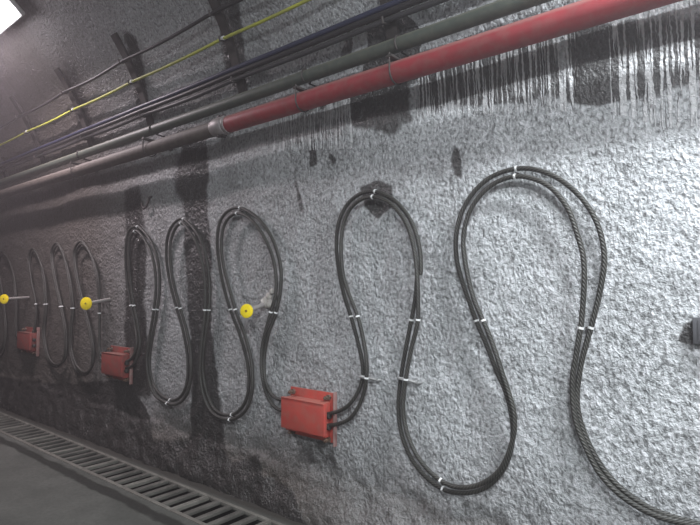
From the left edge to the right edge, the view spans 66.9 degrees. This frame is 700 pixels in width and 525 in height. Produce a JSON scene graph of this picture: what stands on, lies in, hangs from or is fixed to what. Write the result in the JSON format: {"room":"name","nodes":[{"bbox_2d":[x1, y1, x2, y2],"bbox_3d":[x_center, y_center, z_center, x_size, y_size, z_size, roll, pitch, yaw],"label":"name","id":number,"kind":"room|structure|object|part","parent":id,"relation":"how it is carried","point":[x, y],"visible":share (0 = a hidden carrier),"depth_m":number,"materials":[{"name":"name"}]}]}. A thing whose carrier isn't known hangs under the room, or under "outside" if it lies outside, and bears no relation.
{"room":"underground passage","nodes":[
{"label":"underground passage","id":0,"kind":"room"},
{"bbox_2d":[0,408,305,524],"bbox_3d":[-13.986,2.215,11.232,54.000,0.060,5.850,-2,-4,39],"label":"floor","id":1,"kind":"structure","parent":0,"point":[37,487],"depth_m":4.11,"materials":[{"name":"concrete"}]},
{"bbox_2d":[0,415,29,428],"bbox_3d":[-4.196,1.944,6.409,0.694,0.026,0.360,-2,-4,39],"label":"drain grate","id":2,"kind":"object","parent":1,"relation":"on","point":[8,421],"visible":0.96,"depth_m":6.43,"materials":[{"name":"grey metal"}]},
{"bbox_2d":[0,424,54,440],"bbox_3d":[-3.652,1.921,5.970,0.694,0.026,0.360,-2,-4,39],"label":"drain grate","id":3,"kind":"object","parent":1,"relation":"on","point":[24,432],"visible":0.93,"depth_m":5.97,"materials":[{"name":"grey metal"}]},
{"bbox_2d":[20,434,84,453],"bbox_3d":[-3.107,1.898,5.531,0.694,0.026,0.360,-2,-4,39],"label":"drain grate","id":4,"kind":"object","parent":1,"relation":"on","point":[65,441],"visible":0.93,"depth_m":5.54,"materials":[{"name":"grey metal"}]},
{"bbox_2d":[48,446,118,469],"bbox_3d":[-2.563,1.875,5.091,0.694,0.026,0.360,-2,-4,39],"label":"drain grate","id":5,"kind":"object","parent":1,"relation":"on","point":[91,451],"visible":0.91,"depth_m":5.09,"materials":[{"name":"grey metal"}]},
{"bbox_2d":[81,459,159,487],"bbox_3d":[-2.018,1.853,4.652,0.694,0.026,0.360,-2,-4,39],"label":"drain grate","id":6,"kind":"object","parent":1,"relation":"on","point":[146,473],"visible":0.89,"depth_m":4.65,"materials":[{"name":"grey metal"}]},
{"bbox_2d":[18,437,257,524],"bbox_3d":[-12.480,2.561,13.079,54.000,0.440,0.370,-2,-4,39],"label":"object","id":7,"kind":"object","parent":1,"relation":"in","point":[184,493],"depth_m":4.39,"materials":[{"name":"grey metal"}]},
{"bbox_2d":[121,476,209,510],"bbox_3d":[-1.474,1.830,4.213,0.694,0.026,0.360,-2,-4,39],"label":"drain grate","id":8,"kind":"object","parent":1,"relation":"on","point":[183,488],"visible":0.95,"depth_m":4.21,"materials":[{"name":"grey metal"}]},
{"bbox_2d":[170,495,270,524],"bbox_3d":[-0.929,1.807,3.773,0.694,0.026,0.360,-2,-4,39],"label":"drain grate","id":9,"kind":"object","parent":1,"relation":"on","point":[240,511],"visible":0.9,"depth_m":3.81,"materials":[{"name":"grey metal"}]},
{"bbox_2d":[261,520,284,524],"bbox_3d":[-0.385,1.784,3.334,0.694,0.026,0.360,-2,-4,39],"label":"drain grate","id":10,"kind":"object","parent":1,"relation":"on","point":[271,522],"visible":1,"depth_m":3.64,"materials":[{"name":"grey metal"}]},
{"bbox_2d":[0,68,699,524],"bbox_3d":[-12.088,0.989,13.268,53.524,2.600,0.172,-2,-4,39],"label":"wall","id":11,"kind":"structure","parent":0,"point":[631,149],"depth_m":3.23,"materials":[{"name":"concrete"}]},
{"bbox_2d":[0,251,16,352],"bbox_3d":[-5.096,0.580,7.633,1.871,1.481,0.056,-2,-4,39],"label":"cable","id":12,"kind":"object","parent":11,"relation":"attached to","point":[3,252],"visible":0.53,"depth_m":7.34,"materials":[{"name":"black rubber"}]},
{"bbox_2d":[0,254,17,357],"bbox_3d":[-5.029,0.620,7.563,1.771,1.482,0.035,-2,-4,39],"label":"cable","id":13,"kind":"object","parent":11,"relation":"attached to","point":[1,255],"visible":0.91,"depth_m":7.30,"materials":[{"name":"black rubber"}]},
{"bbox_2d":[0,294,28,303],"bbox_3d":[-4.343,0.474,6.905,0.108,0.124,0.356,-2,-4,39],"label":"rod","id":14,"kind":"object","parent":11,"relation":"attached to","point":[4,298],"visible":1,"depth_m":6.79,"materials":[{"name":"yellow plastic"}]},
{"bbox_2d":[17,327,39,355],"bbox_3d":[-4.136,1.007,6.809,0.438,0.365,0.116,-2,-4,39],"label":"junction box","id":15,"kind":"object","parent":11,"relation":"attached to","point":[27,341],"visible":1,"depth_m":6.71,"materials":[{"name":"red paint"}]},
{"bbox_3d":[-4.114,1.004,6.850,0.410,0.335,0.012,-2,-4,39],"label":"plate","id":16,"kind":"part","parent":15,"relation":"part of","materials":[{"name":"red paint"}]},
{"bbox_2d":[27,240,101,375],"bbox_3d":[-3.398,0.511,6.262,2.218,1.540,0.064,-2,-4,39],"label":"cable","id":17,"kind":"object","parent":11,"relation":"attached to","point":[80,241],"visible":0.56,"depth_m":6.19,"materials":[{"name":"black rubber"}]},
{"bbox_2d":[29,243,101,373],"bbox_3d":[-3.358,0.508,6.211,2.097,1.462,0.037,-2,-4,39],"label":"cable","id":18,"kind":"object","parent":11,"relation":"attached to","point":[80,244],"visible":0.96,"depth_m":6.11,"materials":[{"name":"black rubber"}]},
{"bbox_2d":[80,297,110,309],"bbox_3d":[-2.654,0.429,5.574,0.118,0.132,0.307,-2,-4,39],"label":"rod","id":19,"kind":"object","parent":11,"relation":"attached to","point":[86,303],"visible":1,"depth_m":5.48,"materials":[{"name":"yellow plastic"}]},
{"bbox_2d":[101,345,133,384],"bbox_3d":[-2.365,1.032,5.375,0.438,0.365,0.116,-2,-4,39],"label":"junction box","id":20,"kind":"object","parent":11,"relation":"attached to","point":[113,364],"visible":0.98,"depth_m":5.30,"materials":[{"name":"red paint"}]},
{"bbox_3d":[-2.343,1.029,5.416,0.410,0.335,0.012,-2,-4,39],"label":"plate","id":21,"kind":"part","parent":20,"relation":"part of","materials":[{"name":"red paint"}]},
{"bbox_2d":[141,196,152,209],"bbox_3d":[-1.996,-0.591,5.227,0.124,0.149,0.084,-2,-4,39],"label":"hook","id":22,"kind":"object","parent":11,"relation":"attached to","point":[149,197],"visible":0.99,"depth_m":5.18,"materials":[{"name":"metal"}]},
{"bbox_2d":[125,212,280,420],"bbox_3d":[-1.397,0.452,4.632,2.364,1.685,0.033,-2,-4,39],"label":"cable","id":23,"kind":"object","parent":11,"relation":"attached to","point":[249,218],"visible":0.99,"depth_m":4.50,"materials":[{"name":"black rubber"}]},
{"bbox_2d":[124,206,282,416],"bbox_3d":[-1.392,0.413,4.645,2.370,1.714,0.056,-2,-4,39],"label":"cable","id":24,"kind":"object","parent":11,"relation":"attached to","point":[227,211],"visible":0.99,"depth_m":4.51,"materials":[{"name":"black rubber"}]},
{"bbox_2d":[240,288,273,317],"bbox_3d":[-0.685,0.305,4.013,0.126,0.222,0.276,-2,-4,39],"label":"rod","id":25,"kind":"object","parent":11,"relation":"attached to","point":[246,310],"visible":0.88,"depth_m":4.00,"materials":[{"name":"yellow plastic"}]},
{"bbox_2d":[281,386,336,446],"bbox_3d":[-0.293,1.068,3.696,0.438,0.365,0.116,-2,-4,39],"label":"junction box","id":26,"kind":"object","parent":11,"relation":"attached to","point":[304,412],"visible":0.94,"depth_m":3.64,"materials":[{"name":"red paint"}]},
{"bbox_2d":[359,375,380,381],"bbox_3d":[0.130,0.747,3.418,0.143,0.034,0.106,-2,-4,39],"label":"hanger","id":27,"kind":"object","parent":11,"relation":"attached to","point":[360,376],"visible":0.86,"depth_m":3.39,"materials":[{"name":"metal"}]},
{"bbox_2d":[397,376,422,384],"bbox_3d":[0.360,0.719,3.233,0.144,0.044,0.106,-2,-4,39],"label":"hanger","id":28,"kind":"object","parent":11,"relation":"attached to","point":[398,377],"visible":0.94,"depth_m":3.21,"materials":[{"name":"metal"}]},
{"bbox_2d":[327,174,699,524],"bbox_3d":[0.681,0.403,2.959,2.234,1.737,0.043,-2,-4,39],"label":"cable","id":29,"kind":"object","parent":11,"relation":"attached to","point":[675,521],"visible":1,"depth_m":2.87,"materials":[{"name":"black rubber"}]},
{"bbox_2d":[327,166,699,523],"bbox_3d":[0.684,0.403,2.965,2.233,1.829,0.055,-2,-4,39],"label":"cable","id":30,"kind":"object","parent":11,"relation":"attached to","point":[556,177],"visible":0.94,"depth_m":2.95,"materials":[{"name":"black rubber"}]},
{"bbox_2d":[513,166,519,178],"bbox_3d":[0.900,-0.482,2.860,0.015,0.078,0.104,-2,-4,39],"label":"clip","id":31,"kind":"object","parent":11,"relation":"attached to","point":[515,170],"visible":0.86,"depth_m":2.85,"materials":[{"name":"metal"}]},
{"bbox_2d":[577,326,593,329],"bbox_3d":[1.165,0.319,2.598,0.106,0.019,0.060,2,-3,-30],"label":"clip","id":32,"kind":"object","parent":11,"relation":"attached to","point":[587,327],"visible":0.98,"depth_m":2.58,"materials":[{"name":"metal"}]},
{"bbox_2d":[692,317,699,343],"bbox_3d":[1.593,0.294,2.259,0.220,0.115,0.055,-2,-4,39],"label":"box","id":33,"kind":"object","parent":11,"relation":"attached to","point":[695,320],"visible":1,"depth_m":2.30,"materials":[{"name":"metal"}]},
{"bbox_3d":[1.578,0.293,2.240,0.180,0.095,0.008,-2,-4,39],"label":"lid","id":34,"kind":"part","parent":33,"relation":"part of","materials":[{"name":"grey metal"}]},
{"bbox_2d":[0,0,699,221],"bbox_3d":[-13.815,-1.625,11.263,53.524,2.414,5.633,-2,-4,39],"label":"ceiling","id":35,"kind":"structure","parent":0,"point":[72,36],"depth_m":4.14,"materials":[{"name":"concrete"}]},
{"bbox_2d":[0,155,7,177],"bbox_3d":[-4.920,-1.560,7.276,0.084,0.780,0.414,-2,-4,39],"label":"bracket","id":36,"kind":"object","parent":35,"relation":"attached to","point":[5,174],"visible":0.66,"depth_m":7.37,"materials":[{"name":"metal"}]},
{"bbox_2d":[0,0,24,34],"bbox_3d":[-3.646,-2.439,5.407,1.320,0.361,0.332,-2,-4,39],"label":"lamp","id":37,"kind":"object","parent":35,"relation":"attached to","point":[11,12],"visible":0.84,"depth_m":4.99,"materials":[{"name":"white plastic"}]},
{"bbox_2d":[0,0,17,30],"bbox_3d":[-3.691,-2.351,5.346,1.280,0.177,0.187,-2,-4,39],"label":"diffuser","id":38,"kind":"object","parent":37,"relation":"attached to","point":[8,8],"depth_m":4.98,"materials":[{"name":"white plastic"}]},
{"bbox_2d":[9,95,45,164],"bbox_3d":[-3.937,-1.601,6.483,0.084,0.780,0.414,-2,-4,39],"label":"bracket","id":39,"kind":"object","parent":35,"relation":"attached to","point":[12,98],"visible":0.87,"depth_m":6.47,"materials":[{"name":"metal"}]},
{"bbox_2d":[54,67,94,146],"bbox_3d":[-2.953,-1.642,5.689,0.084,0.780,0.414,-2,-4,39],"label":"bracket","id":40,"kind":"object","parent":35,"relation":"attached to","point":[59,73],"visible":0.85,"depth_m":5.67,"materials":[{"name":"metal"}]},
{"bbox_2d":[70,150,97,177],"bbox_3d":[-2.872,-1.062,5.793,0.040,0.313,0.355,-2,-4,39],"label":"bracket","id":41,"kind":"object","parent":35,"relation":"attached to","point":[71,162],"visible":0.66,"depth_m":5.70,"materials":[{"name":"metal"}]},
{"bbox_2d":[111,32,153,125],"bbox_3d":[-2.018,-1.681,4.934,0.084,0.780,0.414,-2,-4,39],"label":"bracket","id":42,"kind":"object","parent":35,"relation":"attached to","point":[115,37],"visible":0.9,"depth_m":4.92,"materials":[{"name":"metal"}]},
{"bbox_2d":[141,124,172,156],"bbox_3d":[-1.747,-1.109,4.886,0.040,0.313,0.355,-2,-4,39],"label":"bracket","id":43,"kind":"object","parent":35,"relation":"attached to","point":[143,138],"visible":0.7,"depth_m":4.79,"materials":[{"name":"metal"}]},
{"bbox_2d":[0,123,213,199],"bbox_3d":[-5.912,-0.859,8.111,12.678,0.116,0.116,-2,-4,39],"label":"pipe","id":44,"kind":"object","parent":43,"relation":"attached to","point":[199,133],"visible":0.95,"depth_m":5.08,"materials":[{"name":"metal"}]},
{"bbox_2d":[208,114,232,137],"bbox_3d":[-1.003,-1.065,4.150,0.185,0.174,0.148,-2,-4,39],"label":"coupling","id":45,"kind":"object","parent":44,"relation":"attached to","point":[215,126],"visible":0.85,"depth_m":4.10,"materials":[{"name":"metal"}]},
{"bbox_2d":[223,0,682,132],"bbox_3d":[2.644,-1.217,1.207,9.322,0.128,0.128,-2,-4,39],"label":"pipe","id":46,"kind":"object","parent":44,"relation":"attached to","point":[583,14],"visible":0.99,"depth_m":2.81,"materials":[{"name":"red metal"}]},
{"bbox_3d":[-1.747,-1.104,4.886,0.040,0.100,0.355,-2,-4,39],"label":"arm","id":47,"kind":"part","parent":43,"relation":"part of","materials":[{"name":"metal"}]},
{"bbox_2d":[208,0,247,92],"bbox_3d":[-0.968,-1.725,4.087,0.084,0.780,0.414,-2,-4,39],"label":"bracket","id":48,"kind":"object","parent":35,"relation":"attached to","point":[220,17],"visible":0.88,"depth_m":4.10,"materials":[{"name":"metal"}]},
{"bbox_2d":[0,0,408,165],"bbox_3d":[-1.139,-1.499,4.320,12.117,0.040,0.037,-2,-4,39],"label":"cable","id":49,"kind":"object","parent":48,"relation":"hanging from","point":[392,3],"visible":0.94,"depth_m":4.08,"materials":[{"name":"black rubber"}]},
{"bbox_2d":[0,0,427,168],"bbox_3d":[-1.139,-1.458,4.319,12.117,0.044,0.037,-2,-4,39],"label":"cable","id":50,"kind":"object","parent":48,"relation":"hanging from","point":[410,3],"visible":1,"depth_m":3.99,"materials":[{"name":"black rubber"}]},
{"bbox_2d":[293,68,325,112],"bbox_3d":[-0.256,-1.171,3.683,0.040,0.313,0.355,-2,-4,39],"label":"bracket","id":51,"kind":"object","parent":35,"relation":"attached to","point":[296,87],"visible":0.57,"depth_m":3.58,"materials":[{"name":"metal"}]},
{"bbox_3d":[-0.256,-1.167,3.682,0.040,0.100,0.355,-2,-4,39],"label":"arm","id":52,"kind":"part","parent":51,"relation":"part of","materials":[{"name":"metal"}]},
{"bbox_2d":[379,0,399,39],"bbox_3d":[0.153,-1.772,3.183,0.084,0.780,0.414,-2,-4,39],"label":"bracket","id":53,"kind":"object","parent":35,"relation":"attached to","point":[392,28],"visible":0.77,"depth_m":3.28,"materials":[{"name":"metal"}]},
{"bbox_2d":[386,35,417,85],"bbox_3d":[0.336,-1.196,3.205,0.040,0.313,0.355,-2,-4,39],"label":"bracket","id":54,"kind":"object","parent":35,"relation":"attached to","point":[392,57],"visible":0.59,"depth_m":3.10,"materials":[{"name":"metal"}]},
{"bbox_2d":[0,0,551,185],"bbox_3d":[-2.265,-1.194,5.222,22.000,0.086,0.086,-2,-4,39],"label":"pipe","id":55,"kind":"object","parent":54,"relation":"attached to","point":[498,9],"visible":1,"depth_m":3.50,"materials":[{"name":"metal"}]},
{"bbox_3d":[0.336,-1.192,3.205,0.040,0.100,0.355,-2,-4,39],"label":"arm","id":56,"kind":"part","parent":54,"relation":"part of","materials":[{"name":"metal"}]},
{"bbox_3d":[-5.904,-1.518,8.070,0.084,0.780,0.414,-2,-4,39],"label":"bracket","id":57,"kind":"object","parent":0,"visible":0},
{"bbox_2d":[0,0,243,128],"bbox_3d":[-1.260,-1.869,4.191,12.118,0.058,0.027,-2,-4,39],"label":"cable","id":58,"kind":"object","parent":57,"relation":"hanging from","point":[234,2],"visible":0.98,"depth_m":4.68,"materials":[{"name":"black rubber"}]},
{"bbox_2d":[0,0,310,145],"bbox_3d":[-1.199,-1.708,4.257,12.118,0.038,0.023,-2,-4,39],"label":"cable","id":59,"kind":"object","parent":57,"relation":"hanging from","point":[302,2],"visible":0.98,"depth_m":4.43,"materials":[{"name":"rubber"}]},
{"bbox_2d":[0,0,449,171],"bbox_3d":[-1.124,-1.421,4.336,12.118,0.054,0.035,-2,-4,39],"label":"cable","id":60,"kind":"object","parent":57,"relation":"hanging from","point":[432,3],"visible":0.99,"depth_m":3.92,"materials":[{"name":"black rubber"}]}
]}

